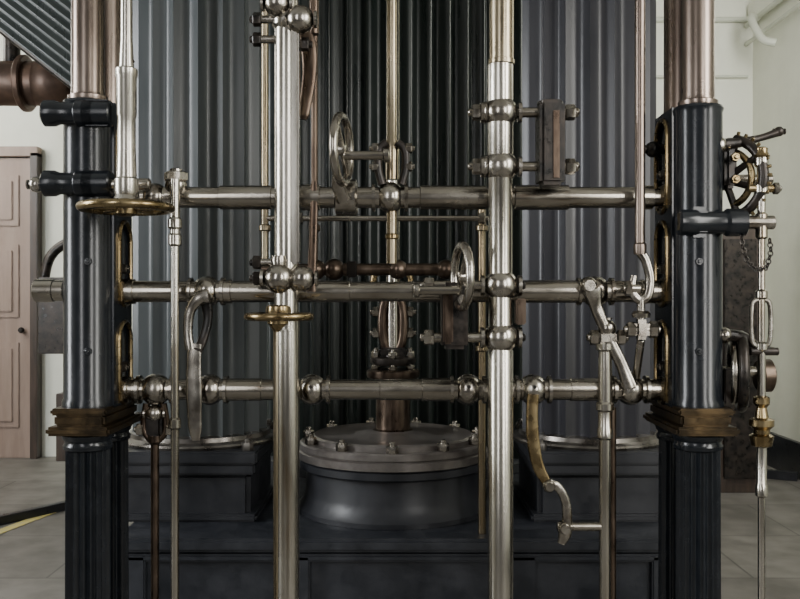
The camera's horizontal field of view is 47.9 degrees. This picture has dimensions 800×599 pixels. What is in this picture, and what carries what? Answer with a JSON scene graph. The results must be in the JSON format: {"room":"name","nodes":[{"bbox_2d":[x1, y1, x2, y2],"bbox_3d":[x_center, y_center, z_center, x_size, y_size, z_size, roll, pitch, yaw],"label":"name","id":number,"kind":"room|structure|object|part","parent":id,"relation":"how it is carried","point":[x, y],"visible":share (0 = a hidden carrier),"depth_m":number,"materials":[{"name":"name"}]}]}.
{"room":"steam engine room","nodes":[
{"label":"steam engine room","id":0,"kind":"room"},
{"bbox_2d":[0,0,752,456],"bbox_3d":[-0.740,-0.800,7.500,7.520,4.200,0.100,0,0,0],"label":"wall","id":1,"kind":"structure","parent":0,"point":[18,127],"depth_m":7.45,"materials":[{"name":"paint"}]},
{"bbox_2d":[0,158,29,457],"bbox_3d":[-3.535,0.070,7.373,1.030,2.460,0.125,0,0,0],"label":"door","id":2,"kind":"structure","parent":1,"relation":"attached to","point":[14,442],"depth_m":7.39,"materials":[{"name":"paint"}]},
{"bbox_2d":[0,181,12,421],"bbox_3d":[-3.535,0.015,7.365,0.730,1.970,0.020,0,0,0],"label":"panels","id":3,"kind":"object","parent":2,"relation":"attached to","point":[6,187],"visible":1,"depth_m":7.36,"materials":[{"name":"paint"}]},
{"bbox_2d":[0,175,19,427],"bbox_3d":[-3.535,0.015,7.380,0.830,2.070,0.020,0,0,0],"label":"trim","id":4,"kind":"structure","parent":2,"relation":"attached to","point":[15,179],"depth_m":7.37,"materials":[{"name":"paint"}]},
{"bbox_3d":[-3.090,0.250,7.340,0.050,0.050,0.060,0,0,0],"label":"knob","id":5,"kind":"part","parent":2,"relation":"part of","materials":[{"name":"black metal"}]},
{"bbox_2d":[0,146,41,157],"bbox_3d":[-3.535,-1.210,7.390,1.150,0.080,0.100,0,0,0],"label":"door frame","id":6,"kind":"structure","parent":1,"relation":"in","point":[5,151],"depth_m":7.34,"materials":[{"name":"paint"}]},
{"bbox_2d":[30,153,41,458],"bbox_3d":[-2.990,0.050,7.390,0.060,2.500,0.100,0,0,0],"label":"frame","id":7,"kind":"object","parent":1,"relation":"attached to","point":[35,161],"visible":0.87,"depth_m":7.34,"materials":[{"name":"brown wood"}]},
{"bbox_2d":[0,457,799,598],"bbox_3d":[-0.740,1.348,2.975,7.520,0.104,9.150,0,0,0],"label":"floor","id":8,"kind":"structure","parent":0,"point":[32,555],"depth_m":4.90,"materials":[{"name":"stone"}]},
{"bbox_2d":[0,501,64,524],"bbox_3d":[-2.475,1.274,4.945,0.050,0.050,2.660,0,0,33],"label":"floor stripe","id":9,"kind":"object","parent":8,"relation":"on","point":[20,515],"visible":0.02,"depth_m":5.35,"materials":[{"name":"black paint"}]},
{"bbox_2d":[38,240,64,460],"bbox_3d":[-2.312,0.402,6.298,0.374,1.796,0.322,0,0,39],"label":"frame","id":10,"kind":"object","parent":8,"relation":"on","point":[50,314],"visible":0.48,"depth_m":6.25,"materials":[{"name":"metal"}]},
{"bbox_3d":[-2.338,0.112,6.300,0.350,0.532,0.100,0,0,0],"label":"panel","id":11,"kind":"part","parent":10,"relation":"part of","materials":[{"name":"black metal"}]},
{"bbox_3d":[-2.308,-0.314,6.300,0.435,0.364,0.070,0,0,0],"label":"handrail","id":12,"kind":"part","parent":10,"relation":"part of","materials":[{"name":"black metal"}]},
{"bbox_2d":[25,0,140,598],"bbox_3d":[-0.946,-0.800,2.790,0.281,4.200,0.460,0,0,0],"label":"column","id":13,"kind":"structure","parent":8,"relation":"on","point":[93,421],"depth_m":2.65,"materials":[{"name":"black metal"}]},
{"bbox_3d":[-1.059,-0.335,2.625,0.056,0.046,0.046,0,0,0],"label":"knob","id":14,"kind":"part","parent":13,"relation":"part of","materials":[{"name":"metal"}]},
{"bbox_2d":[75,0,174,216],"bbox_3d":[-0.768,-1.222,2.502,0.284,1.983,0.288,0,0,0],"label":"valve","id":15,"kind":"object","parent":13,"relation":"attached to","point":[126,186],"visible":0.97,"depth_m":2.47,"materials":[{"name":"metal"}]},
{"bbox_3d":[-0.820,-0.335,2.625,0.181,0.036,0.036,0,0,0],"label":"support arm","id":16,"kind":"part","parent":15,"relation":"part of","materials":[{"name":"metal"}]},
{"bbox_2d":[243,0,317,598],"bbox_3d":[-0.355,-0.800,2.680,0.221,4.200,0.210,0,0,0],"label":"vertical pipe","id":17,"kind":"object","parent":8,"relation":"on","point":[284,277],"visible":1,"depth_m":2.67,"materials":[{"name":"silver metal"}]},
{"bbox_3d":[-0.344,0.680,2.702,0.074,1.180,0.074,0,0,0],"label":"rod","id":18,"kind":"part","parent":17,"relation":"part of","materials":[{"name":"silver metal"}]},
{"bbox_3d":[-0.341,-1.402,2.700,0.088,2.996,0.088,0,0,0],"label":"rod","id":19,"kind":"part","parent":17,"relation":"part of","materials":[{"name":"metal"}]},
{"bbox_2d":[129,471,657,598],"bbox_3d":[-0.005,1.093,4.675,2.130,0.415,2.730,0,0,0],"label":"base","id":20,"kind":"object","parent":8,"relation":"on","point":[218,560],"visible":0.29,"depth_m":3.36,"materials":[{"name":"paint"}]},
{"bbox_2d":[128,0,272,521],"bbox_3d":[-0.862,-0.996,3.900,0.660,3.768,0.690,0,0,0],"label":"cylinder","id":21,"kind":"object","parent":20,"relation":"on","point":[198,67],"depth_m":3.66,"materials":[{"name":"grey paint"}]},
{"bbox_3d":[-0.862,0.628,3.900,0.594,0.050,0.690,0,0,0],"label":"flange plate","id":22,"kind":"part","parent":21,"relation":"part of","materials":[{"name":"metal"}]},
{"bbox_2d":[259,10,487,534],"bbox_3d":[-0.077,-1.008,3.253,0.823,3.784,0.342,0,0,0],"label":"pipe","id":23,"kind":"object","parent":20,"relation":"on","point":[333,269],"visible":0.71,"depth_m":3.11,"materials":[{"name":"gold metal"}]},
{"bbox_3d":[-0.296,-1.452,3.120,0.024,2.642,0.024,0,0,0],"label":"guide rod","id":24,"kind":"part","parent":23,"relation":"part of","materials":[{"name":"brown metal"}]},
{"bbox_3d":[-0.083,-0.281,3.120,0.790,0.020,0.020,0,0,0],"label":"tie rod","id":25,"kind":"part","parent":23,"relation":"part of","materials":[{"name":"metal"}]},
{"bbox_2d":[299,0,487,529],"bbox_3d":[-0.030,-0.381,3.850,0.810,2.530,0.810,0,0,0],"label":"cylinder","id":26,"kind":"object","parent":20,"relation":"on","point":[390,471],"visible":0.88,"depth_m":3.58,"materials":[{"name":"metal"}]},
{"bbox_3d":[-0.030,0.578,3.850,0.690,0.045,0.690,0,0,0],"label":"plate","id":27,"kind":"part","parent":26,"relation":"part of","materials":[{"name":"metal"}]},
{"bbox_3d":[-0.005,0.960,3.348,2.070,0.030,0.030,0,0,0],"label":"moulding","id":28,"kind":"part","parent":20,"relation":"part of","materials":[{"name":"paint"}]},
{"bbox_2d":[267,0,521,478],"bbox_3d":[-0.006,-1.001,5.130,1.640,3.770,1.640,0,0,0],"label":"cylinder","id":29,"kind":"object","parent":20,"relation":"on","point":[444,44],"depth_m":4.40,"materials":[{"name":"paint"}]},
{"bbox_2d":[513,0,658,521],"bbox_3d":[0.815,-0.996,3.900,0.660,3.768,0.690,0,0,0],"label":"cylinder","id":30,"kind":"object","parent":20,"relation":"on","point":[580,53],"depth_m":3.66,"materials":[{"name":"grey paint"}]},
{"bbox_3d":[0.815,0.628,3.900,0.594,0.050,0.690,0,0,0],"label":"flange plate","id":31,"kind":"part","parent":30,"relation":"part of","materials":[{"name":"metal"}]},
{"bbox_2d":[420,0,579,598],"bbox_3d":[0.298,-0.800,2.700,0.478,4.200,0.160,0,0,0],"label":"vertical pipe","id":32,"kind":"object","parent":8,"relation":"on","point":[550,166],"visible":0.98,"depth_m":2.67,"materials":[{"name":"metal"}]},
{"bbox_2d":[484,101,487,177],"bbox_3d":[0.257,-0.480,2.700,0.009,0.228,0.066,0,0,0],"label":"washer","id":33,"kind":"object","parent":32,"relation":"in","point":[485,103],"depth_m":2.67,"materials":[{"name":"metal"}]},
{"bbox_3d":[0.301,0.282,2.700,0.077,1.975,0.077,0,0,0],"label":"rod","id":34,"kind":"part","parent":32,"relation":"part of","materials":[{"name":"metal"}]},
{"bbox_3d":[0.304,-1.802,2.700,0.080,2.195,0.080,0,0,0],"label":"rod","id":35,"kind":"part","parent":32,"relation":"part of","materials":[{"name":"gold metal"}]},
{"bbox_2d":[643,0,749,598],"bbox_3d":[0.893,-0.800,2.790,0.261,4.200,0.460,0,0,0],"label":"column","id":36,"kind":"structure","parent":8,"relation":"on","point":[691,419],"depth_m":2.65,"materials":[{"name":"black metal"}]},
{"bbox_2d":[31,276,662,304],"bbox_3d":[-0.147,-0.025,2.790,1.968,0.096,0.096,0,0,0],"label":"pipe","id":37,"kind":"object","parent":36,"relation":"attached to","point":[224,291],"visible":0.53,"depth_m":2.76,"materials":[{"name":"metal"}]},
{"bbox_2d":[183,288,212,440],"bbox_3d":[-0.613,0.196,2.733,0.082,0.463,0.064,0,0,0],"label":"handle","id":38,"kind":"object","parent":37,"relation":"attached to","point":[202,298],"visible":1,"depth_m":2.71,"materials":[{"name":"metal"}]},
{"bbox_3d":[-0.623,0.279,2.720,0.048,0.296,0.017,0,0,0],"label":"blade","id":39,"kind":"part","parent":38,"relation":"part of","materials":[{"name":"metal"}]},
{"bbox_2d":[307,181,317,291],"bbox_3d":[-0.270,-0.193,2.760,0.037,0.338,0.018,0,0,0],"label":"rod","id":40,"kind":"object","parent":37,"relation":"attached to","point":[312,252],"visible":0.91,"depth_m":2.75,"materials":[{"name":"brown metal"}]},
{"bbox_2d":[413,241,474,311],"bbox_3d":[0.127,-0.067,2.673,0.178,0.205,0.327,0,0,0],"label":"wheel","id":41,"kind":"object","parent":37,"relation":"attached to","point":[466,274],"visible":0.98,"depth_m":2.60,"materials":[{"name":"metal"}]},
{"bbox_3d":[0.184,-0.008,2.683,0.038,0.054,0.126,0,0,0],"label":"arm","id":42,"kind":"part","parent":41,"relation":"part of","materials":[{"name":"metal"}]},
{"bbox_2d":[121,373,662,404],"bbox_3d":[-0.025,0.279,2.788,1.724,0.099,0.103,0,0,0],"label":"pipe","id":43,"kind":"object","parent":36,"relation":"attached to","point":[155,389],"visible":0.77,"depth_m":2.76,"materials":[{"name":"metal"}]},
{"bbox_2d":[134,403,170,598],"bbox_3d":[-0.759,0.810,2.790,0.129,0.980,0.056,0,0,0],"label":"drop link","id":44,"kind":"object","parent":43,"relation":"hanging from","point":[153,425],"visible":0.95,"depth_m":2.78,"materials":[{"name":"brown metal"}]},
{"bbox_3d":[-0.759,0.861,2.790,0.044,0.878,0.044,0,0,0],"label":"rod","id":45,"kind":"part","parent":44,"relation":"part of","materials":[{"name":"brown metal"}]},
{"bbox_2d":[526,394,601,544],"bbox_3d":[0.510,0.520,2.750,0.251,0.461,0.055,0,0,0],"label":"handle","id":46,"kind":"object","parent":43,"relation":"hanging from","point":[565,527],"visible":0.98,"depth_m":2.74,"materials":[{"name":"gold metal"}]},
{"bbox_3d":[0.424,0.431,2.750,0.080,0.283,0.020,0,0,0],"label":"blade","id":47,"kind":"part","parent":46,"relation":"part of","materials":[{"name":"gold metal"}]},
{"bbox_2d":[579,277,637,389],"bbox_3d":[0.634,0.103,2.740,0.178,0.346,0.066,0,0,0],"label":"lever","id":48,"kind":"object","parent":43,"relation":"attached to","point":[592,294],"visible":0.99,"depth_m":2.73,"materials":[{"name":"metal"}]},
{"bbox_2d":[586,318,628,598],"bbox_3d":[0.634,0.678,2.750,0.128,1.244,0.055,0,0,0],"label":"rod","id":49,"kind":"object","parent":48,"relation":"attached to","point":[606,430],"visible":0.9,"depth_m":2.73,"materials":[{"name":"metal"}]},
{"bbox_3d":[0.626,0.717,2.750,0.055,1.166,0.055,0,0,0],"label":"rod","id":50,"kind":"part","parent":49,"relation":"part of","materials":[{"name":"metal"}]},
{"bbox_3d":[0.651,0.815,2.760,0.024,0.970,0.024,0,0,0],"label":"rod","id":51,"kind":"part","parent":49,"relation":"part of","materials":[{"name":"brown metal"}]},
{"bbox_2d":[138,168,661,212],"bbox_3d":[-0.025,-0.336,2.783,1.724,0.134,0.110,0,0,0],"label":"pipe","id":52,"kind":"object","parent":36,"relation":"attached to","point":[390,196],"visible":0.69,"depth_m":2.76,"materials":[{"name":"metal"}]},
{"bbox_2d":[168,179,181,598],"bbox_3d":[-0.675,0.420,2.700,0.042,1.560,0.042,0,0,0],"label":"rod","id":53,"kind":"object","parent":52,"relation":"attached to","point":[174,222],"visible":0.97,"depth_m":2.69,"materials":[{"name":"metal"}]},
{"bbox_2d":[300,0,318,119],"bbox_3d":[-0.287,-1.057,2.800,0.071,0.997,0.031,0,0,0],"label":"lever","id":54,"kind":"object","parent":52,"relation":"attached to","point":[309,59],"visible":0.62,"depth_m":2.79,"materials":[{"name":"brown metal"}]},
{"bbox_3d":[-0.290,-0.717,2.800,0.066,0.317,0.030,0,0,0],"label":"blade","id":55,"kind":"part","parent":54,"relation":"part of","materials":[{"name":"brown metal"}]},
{"bbox_3d":[-0.268,-1.190,2.800,0.031,0.731,0.031,0,0,0],"label":"pivot rod","id":56,"kind":"part","parent":54,"relation":"part of","materials":[{"name":"brown metal"}]},
{"bbox_2d":[329,111,389,215],"bbox_3d":[-0.117,-0.407,2.699,0.174,0.294,0.294,0,0,0],"label":"wheel","id":57,"kind":"object","parent":52,"relation":"attached to","point":[344,188],"visible":0.98,"depth_m":2.66,"materials":[{"name":"metal"}]},
{"bbox_3d":[-0.178,-0.332,2.707,0.048,0.086,0.076,0,0,19],"label":"arm","id":58,"kind":"part","parent":57,"relation":"part of","materials":[{"name":"metal"}]},
{"bbox_3d":[0.793,-0.470,2.820,0.060,0.050,0.050,0,0,0],"label":"knob","id":59,"kind":"part","parent":36,"relation":"part of","materials":[{"name":"black metal"}]},
{"bbox_3d":[0.816,-0.470,2.820,0.047,0.031,0.031,0,0,0],"label":"knob stem","id":60,"kind":"part","parent":36,"relation":"part of","materials":[{"name":"black metal"}]},
{"bbox_2d":[722,328,776,412],"bbox_3d":[1.038,0.212,2.712,0.214,0.258,0.171,0,0,-42],"label":"wheel","id":61,"kind":"object","parent":36,"relation":"attached to","point":[737,373],"visible":0.88,"depth_m":2.66,"materials":[{"name":"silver metal"}]},
{"bbox_3d":[1.038,0.127,2.680,0.163,0.080,0.036,0,0,0],"label":"stop lever","id":62,"kind":"part","parent":61,"relation":"part of","materials":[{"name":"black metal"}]},
{"bbox_2d":[721,126,785,215],"bbox_3d":[1.031,-0.369,2.685,0.232,0.292,0.133,0,0,11],"label":"wheel","id":63,"kind":"object","parent":36,"relation":"attached to","point":[729,146],"visible":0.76,"depth_m":2.67,"materials":[{"name":"black metal"}]},
{"bbox_3d":[1.037,-0.475,2.680,0.197,0.075,0.042,0,0,0],"label":"stop lever","id":64,"kind":"part","parent":63,"relation":"part of","materials":[{"name":"black metal"}]},
{"bbox_2d":[739,235,773,271],"bbox_3d":[1.039,-0.146,2.621,0.109,0.135,0.030,0,0,-11],"label":"chain","id":65,"kind":"object","parent":36,"relation":"hanging from","point":[741,236],"visible":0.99,"depth_m":2.62,"materials":[{"name":"black metal"}]},
{"bbox_2d":[721,230,757,492],"bbox_3d":[2.156,0.376,6.300,0.588,1.849,0.560,0,0,0],"label":"post","id":66,"kind":"object","parent":8,"relation":"on","point":[740,282],"visible":0.29,"depth_m":6.03,"materials":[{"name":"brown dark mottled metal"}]},
{"bbox_2d":[747,147,781,598],"bbox_3d":[1.061,0.427,2.640,0.116,1.747,0.070,0,0,0],"label":"rod","id":67,"kind":"object","parent":8,"relation":"on","point":[761,438],"visible":0.97,"depth_m":2.63,"materials":[{"name":"metal"}]},
{"bbox_3d":[1.060,-0.073,2.640,0.041,0.722,0.041,0,0,0],"label":"rod","id":68,"kind":"part","parent":67,"relation":"part of","materials":[{"name":"metal"}]},
{"bbox_3d":[1.060,0.867,2.640,0.035,0.866,0.035,0,0,0],"label":"rod","id":69,"kind":"part","parent":67,"relation":"part of","materials":[{"name":"metal"}]},
{"bbox_3d":[1.050,-0.226,2.640,0.094,0.041,0.041,0,0,0],"label":"cross arm","id":70,"kind":"part","parent":67,"relation":"part of","materials":[{"name":"metal"}]},
{"bbox_2d":[767,469,797,480],"bbox_3d":[2.225,1.269,6.800,1.433,0.060,0.060,0,0,29],"label":"rail","id":71,"kind":"object","parent":8,"relation":"on","point":[771,474],"visible":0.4,"depth_m":6.48,"materials":[{"name":"black paint"}]},
{"bbox_2d":[753,0,799,441],"bbox_3d":[2.970,-0.800,2.975,0.100,4.200,8.950,0,0,0],"label":"wall","id":72,"kind":"structure","parent":0,"point":[776,70],"depth_m":6.85,"materials":[{"name":"paint"}]},
{"bbox_2d":[656,0,799,77],"bbox_3d":[2.444,-2.083,3.821,0.931,0.512,7.242,0,0,0],"label":"conduit","id":73,"kind":"object","parent":72,"relation":"attached to","point":[751,20],"visible":0.8,"depth_m":7.00,"materials":[{"name":"paint"}]},
{"bbox_2d":[748,0,773,14],"bbox_3d":[2.890,-2.350,2.975,0.060,0.140,8.850,0,0,0],"label":"trim","id":74,"kind":"structure","parent":72,"relation":"attached to","point":[755,6],"depth_m":7.20,"materials":[{"name":"paint"}]},
{"bbox_2d":[767,431,799,479],"bbox_3d":[2.900,1.170,2.975,0.040,0.260,8.850,0,0,0],"label":"baseboard","id":75,"kind":"structure","parent":72,"relation":"attached to","point":[784,454],"depth_m":6.74,"materials":[{"name":"black paint"}]},
{"bbox_3d":[-0.740,-2.950,2.975,7.520,0.100,9.150,0,0,0],"label":"ceiling","id":76,"kind":"structure","parent":0,"visible":0},
{"bbox_2d":[0,0,70,88],"bbox_3d":[-1.925,-1.955,4.125,1.234,1.815,0.989,0,0,0],"label":"corrugated panel","id":77,"kind":"structure","parent":76,"relation":"attached to","point":[41,29],"depth_m":4.50,"materials":[{"name":"black metal"}]},
{"bbox_2d":[0,37,70,111],"bbox_3d":[-2.604,-2.035,5.600,1.264,1.730,0.348,0,0,0],"label":"pipe","id":78,"kind":"object","parent":76,"relation":"hanging from","point":[24,84],"visible":0.51,"depth_m":5.48,"materials":[{"name":"brown metal"}]},
{"bbox_2d":[369,0,414,263],"bbox_3d":[-0.025,-1.506,2.784,0.141,2.788,0.059,0,0,0],"label":"rod","id":79,"kind":"object","parent":76,"relation":"hanging from","point":[394,145],"visible":0.92,"depth_m":2.77,"materials":[{"name":"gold metal"}]},
{"bbox_3d":[-0.025,-0.203,2.790,0.032,0.183,0.032,0,0,0],"label":"rod","id":80,"kind":"part","parent":79,"relation":"part of","materials":[{"name":"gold metal"}]},
{"bbox_3d":[-0.025,-1.636,2.790,0.048,2.528,0.048,0,0,0],"label":"rod","id":81,"kind":"part","parent":79,"relation":"part of","materials":[{"name":"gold metal"}]},
{"bbox_2d":[622,0,660,378],"bbox_3d":[0.727,-1.328,2.703,0.101,3.144,0.104,0,0,41],"label":"rod","id":82,"kind":"object","parent":76,"relation":"hanging from","point":[640,329],"visible":1,"depth_m":2.69,"materials":[{"name":"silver metal"}]},
{"bbox_3d":[0.720,-1.518,2.700,0.038,2.765,0.038,0,0,0],"label":"rod","id":83,"kind":"part","parent":82,"relation":"part of","materials":[{"name":"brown metal"}]}
]}

